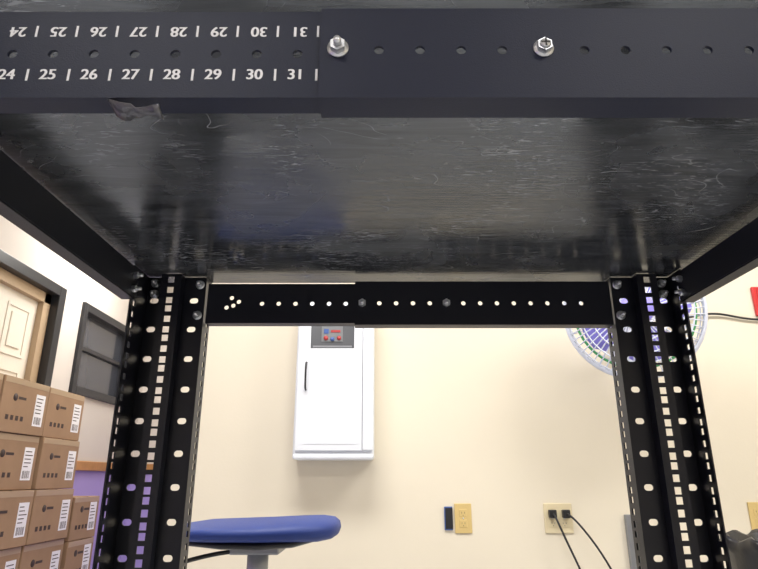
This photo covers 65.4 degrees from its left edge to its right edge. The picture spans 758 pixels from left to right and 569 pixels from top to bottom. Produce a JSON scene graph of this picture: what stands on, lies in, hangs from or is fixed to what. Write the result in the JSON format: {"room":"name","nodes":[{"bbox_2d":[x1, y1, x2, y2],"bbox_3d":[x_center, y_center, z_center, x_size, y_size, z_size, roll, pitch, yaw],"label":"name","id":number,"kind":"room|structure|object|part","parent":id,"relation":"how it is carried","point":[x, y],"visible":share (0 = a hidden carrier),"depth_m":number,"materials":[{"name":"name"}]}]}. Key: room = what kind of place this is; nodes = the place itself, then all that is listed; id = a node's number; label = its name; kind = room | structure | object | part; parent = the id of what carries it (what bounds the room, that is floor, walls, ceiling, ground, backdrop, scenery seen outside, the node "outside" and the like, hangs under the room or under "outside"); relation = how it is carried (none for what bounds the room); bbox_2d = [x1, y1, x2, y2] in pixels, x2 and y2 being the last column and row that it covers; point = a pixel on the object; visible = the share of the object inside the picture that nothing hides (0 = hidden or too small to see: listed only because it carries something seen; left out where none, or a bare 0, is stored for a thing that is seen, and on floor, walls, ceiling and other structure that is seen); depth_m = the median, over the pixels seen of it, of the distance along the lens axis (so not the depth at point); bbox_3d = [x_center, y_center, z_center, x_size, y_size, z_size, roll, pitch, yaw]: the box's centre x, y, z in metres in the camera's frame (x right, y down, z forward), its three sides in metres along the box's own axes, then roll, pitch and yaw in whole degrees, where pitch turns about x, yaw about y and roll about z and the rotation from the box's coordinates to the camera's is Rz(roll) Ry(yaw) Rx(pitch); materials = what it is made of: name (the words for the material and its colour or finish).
{"room":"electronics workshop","nodes":[
{"label":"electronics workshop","id":0,"kind":"room"},
{"bbox_2d":[0,215,152,568],"bbox_3d":[-2.300,-0.140,1.415,0.120,2.750,8.600,0,-18,0],"label":"wall","id":1,"kind":"structure","parent":0,"point":[97,416],"depth_m":4.40,"materials":[{"name":"paint"}]},
{"bbox_2d":[0,283,37,378],"bbox_3d":[-2.313,0.924,3.354,0.043,1.920,0.690,0,-18,0],"label":"leaf","id":2,"kind":"object","parent":1,"relation":"attached to","point":[17,310],"visible":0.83,"depth_m":3.72,"materials":[{"name":"beige paint"}]},
{"bbox_2d":[0,249,66,386],"bbox_3d":[-2.268,0.870,3.398,0.125,2.070,0.960,0,-18,0],"label":"frame","id":3,"kind":"object","parent":1,"relation":"attached to","point":[50,296],"visible":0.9,"depth_m":3.92,"materials":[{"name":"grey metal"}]},
{"bbox_2d":[68,302,129,406],"bbox_3d":[-2.263,0.597,4.793,0.095,0.680,0.920,0,-18,0],"label":"frame","id":4,"kind":"object","parent":1,"relation":"attached to","point":[87,310],"visible":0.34,"depth_m":4.56,"materials":[{"name":"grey metal"}]},
{"bbox_2d":[77,316,122,396],"bbox_3d":[-2.285,0.597,4.793,0.010,0.560,0.800,0,-18,0],"label":"glass","id":5,"kind":"object","parent":1,"relation":"attached to","point":[96,374],"visible":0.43,"depth_m":4.83,"materials":[{"name":"grey glass"}]},
{"bbox_2d":[76,461,152,470],"bbox_3d":[-1.600,0.336,1.311,1.280,0.070,8.500,0,-18,0],"label":"trim","id":6,"kind":"structure","parent":1,"relation":"attached to","point":[81,465],"depth_m":4.56,"materials":[{"name":"brown wood"}]},
{"bbox_2d":[120,287,173,566],"bbox_3d":[-1.535,1.218,5.547,1.410,2.750,0.100,0,-18,0],"label":"wall","id":7,"kind":"structure","parent":0,"point":[144,513],"depth_m":5.46,"materials":[{"name":"paint"}]},
{"bbox_2d":[163,267,757,568],"bbox_3d":[0.900,0.285,2.707,3.700,2.750,0.120,0,-18,0],"label":"wall","id":8,"kind":"structure","parent":0,"point":[506,423],"depth_m":2.51,"materials":[{"name":"beige paint"}]},
{"bbox_2d":[292,302,374,459],"bbox_3d":[-0.185,0.390,2.517,0.330,0.688,0.176,0,-18,0],"label":"upper cabinet","id":9,"kind":"object","parent":8,"relation":"attached to","point":[334,409],"visible":0.89,"depth_m":2.44,"materials":[{"name":"white metal"}]},
{"bbox_3d":[-0.303,0.377,2.443,0.008,0.122,0.028,0,-18,0],"label":"handle","id":10,"kind":"part","parent":9,"relation":"part of","materials":[{"name":"black plastic"}]},
{"bbox_2d":[444,507,452,529],"bbox_3d":[0.285,0.958,2.417,0.034,0.090,0.010,0,-18,0],"label":"data jack","id":11,"kind":"object","parent":8,"relation":"attached to","point":[448,511],"visible":1,"depth_m":2.41,"materials":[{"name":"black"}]},
{"bbox_2d":[454,503,471,532],"bbox_3d":[0.345,0.958,2.418,0.070,0.114,0.008,0,-18,0],"label":"wall outlet","id":12,"kind":"object","parent":8,"relation":"attached to","point":[462,511],"visible":1,"depth_m":2.42,"materials":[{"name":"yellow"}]},
{"bbox_2d":[543,503,573,532],"bbox_3d":[0.735,0.958,2.418,0.116,0.114,0.008,0,-18,0],"label":"wall outlet","id":13,"kind":"object","parent":8,"relation":"attached to","point":[551,526],"visible":0.73,"depth_m":2.41,"materials":[{"name":"beige plastic"}]},
{"bbox_2d":[624,514,641,568],"bbox_3d":[1.032,1.207,2.327,0.055,0.560,0.025,0,-18,0],"label":"conduit","id":14,"kind":"object","parent":8,"relation":"attached to","point":[627,518],"visible":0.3,"depth_m":2.38,"materials":[{"name":"grey metal"}]},
{"bbox_2d":[563,287,707,377],"bbox_3d":[1.010,0.144,2.455,0.528,0.538,0.442,0,-18,0],"label":"wall fan","id":15,"kind":"object","parent":8,"relation":"attached to","point":[598,338],"visible":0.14,"depth_m":2.30,"materials":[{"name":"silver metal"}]},
{"bbox_3d":[1.020,0.122,2.385,0.130,0.138,0.258,-4,-19,12],"label":"motor","id":16,"kind":"part","parent":15,"relation":"part of","materials":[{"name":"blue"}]},
{"bbox_2d":[683,313,757,320],"bbox_3d":[1.849,0.179,2.658,1.502,0.129,0.034,0,-18,-1],"label":"cord","id":17,"kind":"object","parent":8,"relation":"attached to","point":[722,314],"visible":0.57,"depth_m":2.67,"materials":[{"name":"black plastic"}]},
{"bbox_2d":[747,502,757,529],"bbox_3d":[1.555,0.953,2.419,0.070,0.114,0.008,0,-18,0],"label":"wall outlet","id":18,"kind":"object","parent":8,"relation":"attached to","point":[752,506],"visible":0.83,"depth_m":2.42,"materials":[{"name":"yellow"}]},
{"bbox_2d":[750,287,757,315],"bbox_3d":[1.833,0.078,2.702,0.235,0.140,0.018,0,-18,0],"label":"sign","id":19,"kind":"object","parent":8,"relation":"attached to","point":[754,290],"visible":1,"depth_m":2.70,"materials":[{"name":"red plastic"}]},
{"bbox_3d":[0.250,1.214,0.969,5.300,0.100,9.000,0,-18,0],"label":"floor","id":20,"kind":"structure","parent":0,"visible":0},
{"bbox_2d":[185,515,340,568],"bbox_3d":[-0.299,0.930,1.403,0.572,0.710,0.546,0,-18,0],"label":"stool","id":21,"kind":"object","parent":20,"relation":"on","point":[257,538],"visible":0.82,"depth_m":1.34,"materials":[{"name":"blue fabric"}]},
{"bbox_3d":[-0.301,0.611,1.483,0.409,0.054,0.380,0,-18,0],"label":"seat","id":22,"kind":"part","parent":21,"relation":"part of","materials":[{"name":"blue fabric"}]},
{"bbox_2d":[0,8,757,568],"bbox_3d":[0.044,0.422,0.470,0.815,1.092,0.619,0,-18,0],"label":"rack","id":23,"kind":"object","parent":20,"relation":"on","point":[543,72],"visible":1,"depth_m":0.38,"materials":[{"name":"black metal"}]},
{"bbox_2d":[108,99,163,121],"bbox_3d":[-0.148,-0.106,0.361,0.032,0.010,0.013,0,-18,0],"label":"scrap","id":24,"kind":"object","parent":23,"relation":"attached to","point":[126,112],"visible":1,"depth_m":0.36,"materials":[{"name":"grey plastic"}]},
{"bbox_3d":[-0.308,0.505,0.722,0.090,1.092,0.089,0,-18,0],"label":"post","id":25,"kind":"part","parent":23,"relation":"part of","materials":[{"name":"black metal"}]},
{"bbox_2d":[0,0,757,282],"bbox_3d":[0.045,-0.103,0.655,0.814,0.019,0.589,0,-18,0],"label":"shelf","id":26,"kind":"object","parent":23,"relation":"on","point":[217,197],"visible":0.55,"depth_m":0.62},
{"bbox_3d":[0.398,0.507,0.730,0.090,1.092,0.073,0,-18,0],"label":"post","id":27,"kind":"part","parent":23,"relation":"part of","materials":[{"name":"black metal"}]},
{"bbox_2d":[548,510,580,568],"bbox_3d":[0.781,1.213,2.229,0.041,0.670,0.256,16,-24,-39],"label":"power cord","id":28,"kind":"object","parent":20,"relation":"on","point":[551,513],"visible":1,"depth_m":2.35,"materials":[{"name":"black plastic"}]},
{"bbox_2d":[561,510,611,568],"bbox_3d":[0.883,1.211,2.223,0.335,0.670,0.046,-12,-22,33],"label":"power cord","id":29,"kind":"object","parent":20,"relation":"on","point":[565,513],"visible":1,"depth_m":2.34,"materials":[{"name":"black plastic"}]},
{"bbox_2d":[719,529,757,568],"bbox_3d":[1.189,1.015,1.566,0.433,0.650,0.420,0,-18,0],"label":"trash can","id":30,"kind":"object","parent":20,"relation":"on","point":[743,548],"visible":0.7,"depth_m":1.63,"materials":[{"name":"black plastic"}]},
{"bbox_3d":[-2.045,1.775,3.090,0.310,0.158,1.780,0,-18,0],"label":"wooden pallet","id":31,"kind":"object","parent":20,"relation":"on","visible":0},
{"bbox_2d":[0,546,20,568],"bbox_3d":[-2.071,1.500,2.978,0.239,0.288,0.441,0,-18,0],"label":"cardboard box","id":32,"kind":"object","parent":31,"relation":"on","point":[9,558],"visible":0.94,"depth_m":3.13,"materials":[{"name":"brown cardboard"}]},
{"bbox_2d":[0,490,33,549],"bbox_3d":[-2.056,1.225,3.068,0.241,0.288,0.442,0,-18,0],"label":"cardboard box","id":33,"kind":"object","parent":32,"relation":"on","point":[15,505],"visible":1,"depth_m":3.14,"materials":[{"name":"brown cardboard"}]},
{"bbox_2d":[0,432,39,489],"bbox_3d":[-2.078,0.949,3.159,0.240,0.288,0.441,0,-18,0],"label":"cardboard box","id":34,"kind":"object","parent":33,"relation":"on","point":[18,453],"visible":1,"depth_m":3.20,"materials":[{"name":"brown cardboard"}]},
{"bbox_2d":[0,374,49,435],"bbox_3d":[-2.066,0.674,3.250,0.237,0.288,0.439,0,-18,0],"label":"cardboard box","id":35,"kind":"object","parent":34,"relation":"on","point":[23,403],"visible":0.94,"depth_m":3.23,"materials":[{"name":"brown cardboard"}]},
{"bbox_2d":[18,538,63,568],"bbox_3d":[-2.068,1.642,3.410,0.240,0.288,0.440,0,-18,0],"label":"cardboard box","id":36,"kind":"object","parent":31,"relation":"on","point":[48,554],"visible":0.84,"depth_m":3.42,"materials":[{"name":"brown cardboard"}]},
{"bbox_2d":[25,489,73,544],"bbox_3d":[-2.055,1.367,3.501,0.238,0.288,0.440,0,-18,0],"label":"cardboard box","id":37,"kind":"object","parent":36,"relation":"on","point":[51,508],"visible":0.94,"depth_m":3.47,"materials":[{"name":"brown cardboard"}]},
{"bbox_2d":[31,437,79,488],"bbox_3d":[-2.063,1.091,3.591,0.238,0.288,0.440,0,-18,0],"label":"cardboard box","id":38,"kind":"object","parent":37,"relation":"on","point":[56,459],"visible":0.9,"depth_m":3.55,"materials":[{"name":"brown cardboard"}]},
{"bbox_2d":[36,387,84,440],"bbox_3d":[-2.075,0.816,3.682,0.237,0.288,0.440,0,-18,0],"label":"cardboard box","id":39,"kind":"object","parent":38,"relation":"on","point":[64,411],"visible":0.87,"depth_m":3.66,"materials":[{"name":"brown cardboard"}]},
{"bbox_2d":[60,537,93,568],"bbox_3d":[-2.057,1.788,3.812,0.237,0.262,0.354,0,-18,0],"label":"cardboard box","id":40,"kind":"object","parent":31,"relation":"on","point":[76,554],"visible":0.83,"depth_m":3.80,"materials":[{"name":"brown cardboard"}]},
{"bbox_2d":[64,496,99,541],"bbox_3d":[-2.057,1.537,3.895,0.237,0.262,0.354,0,-18,0],"label":"cardboard box","id":41,"kind":"object","parent":40,"relation":"on","point":[84,509],"visible":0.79,"depth_m":3.86,"materials":[{"name":"brown cardboard"}]},
{"bbox_3d":[-2.073,1.359,2.548,0.240,0.288,0.446,0,-18,0],"label":"cardboard box","id":42,"kind":"object","parent":31,"relation":"on","visible":0},
{"bbox_3d":[-2.074,1.083,2.639,0.240,0.288,0.446,0,-18,0],"label":"cardboard box","id":43,"kind":"object","parent":42,"relation":"on","visible":0},
{"bbox_3d":[-2.057,0.808,2.729,0.240,0.288,0.446,0,-18,0],"label":"cardboard box","id":44,"kind":"object","parent":43,"relation":"on","visible":0},
{"bbox_2d":[0,373,3,391],"bbox_3d":[-2.068,0.532,2.820,0.241,0.288,0.447,0,-18,0],"label":"cardboard box","id":45,"kind":"object","parent":44,"relation":"on","point":[1,374],"visible":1,"depth_m":3.05,"materials":[{"name":"brown cardboard"}]}
]}

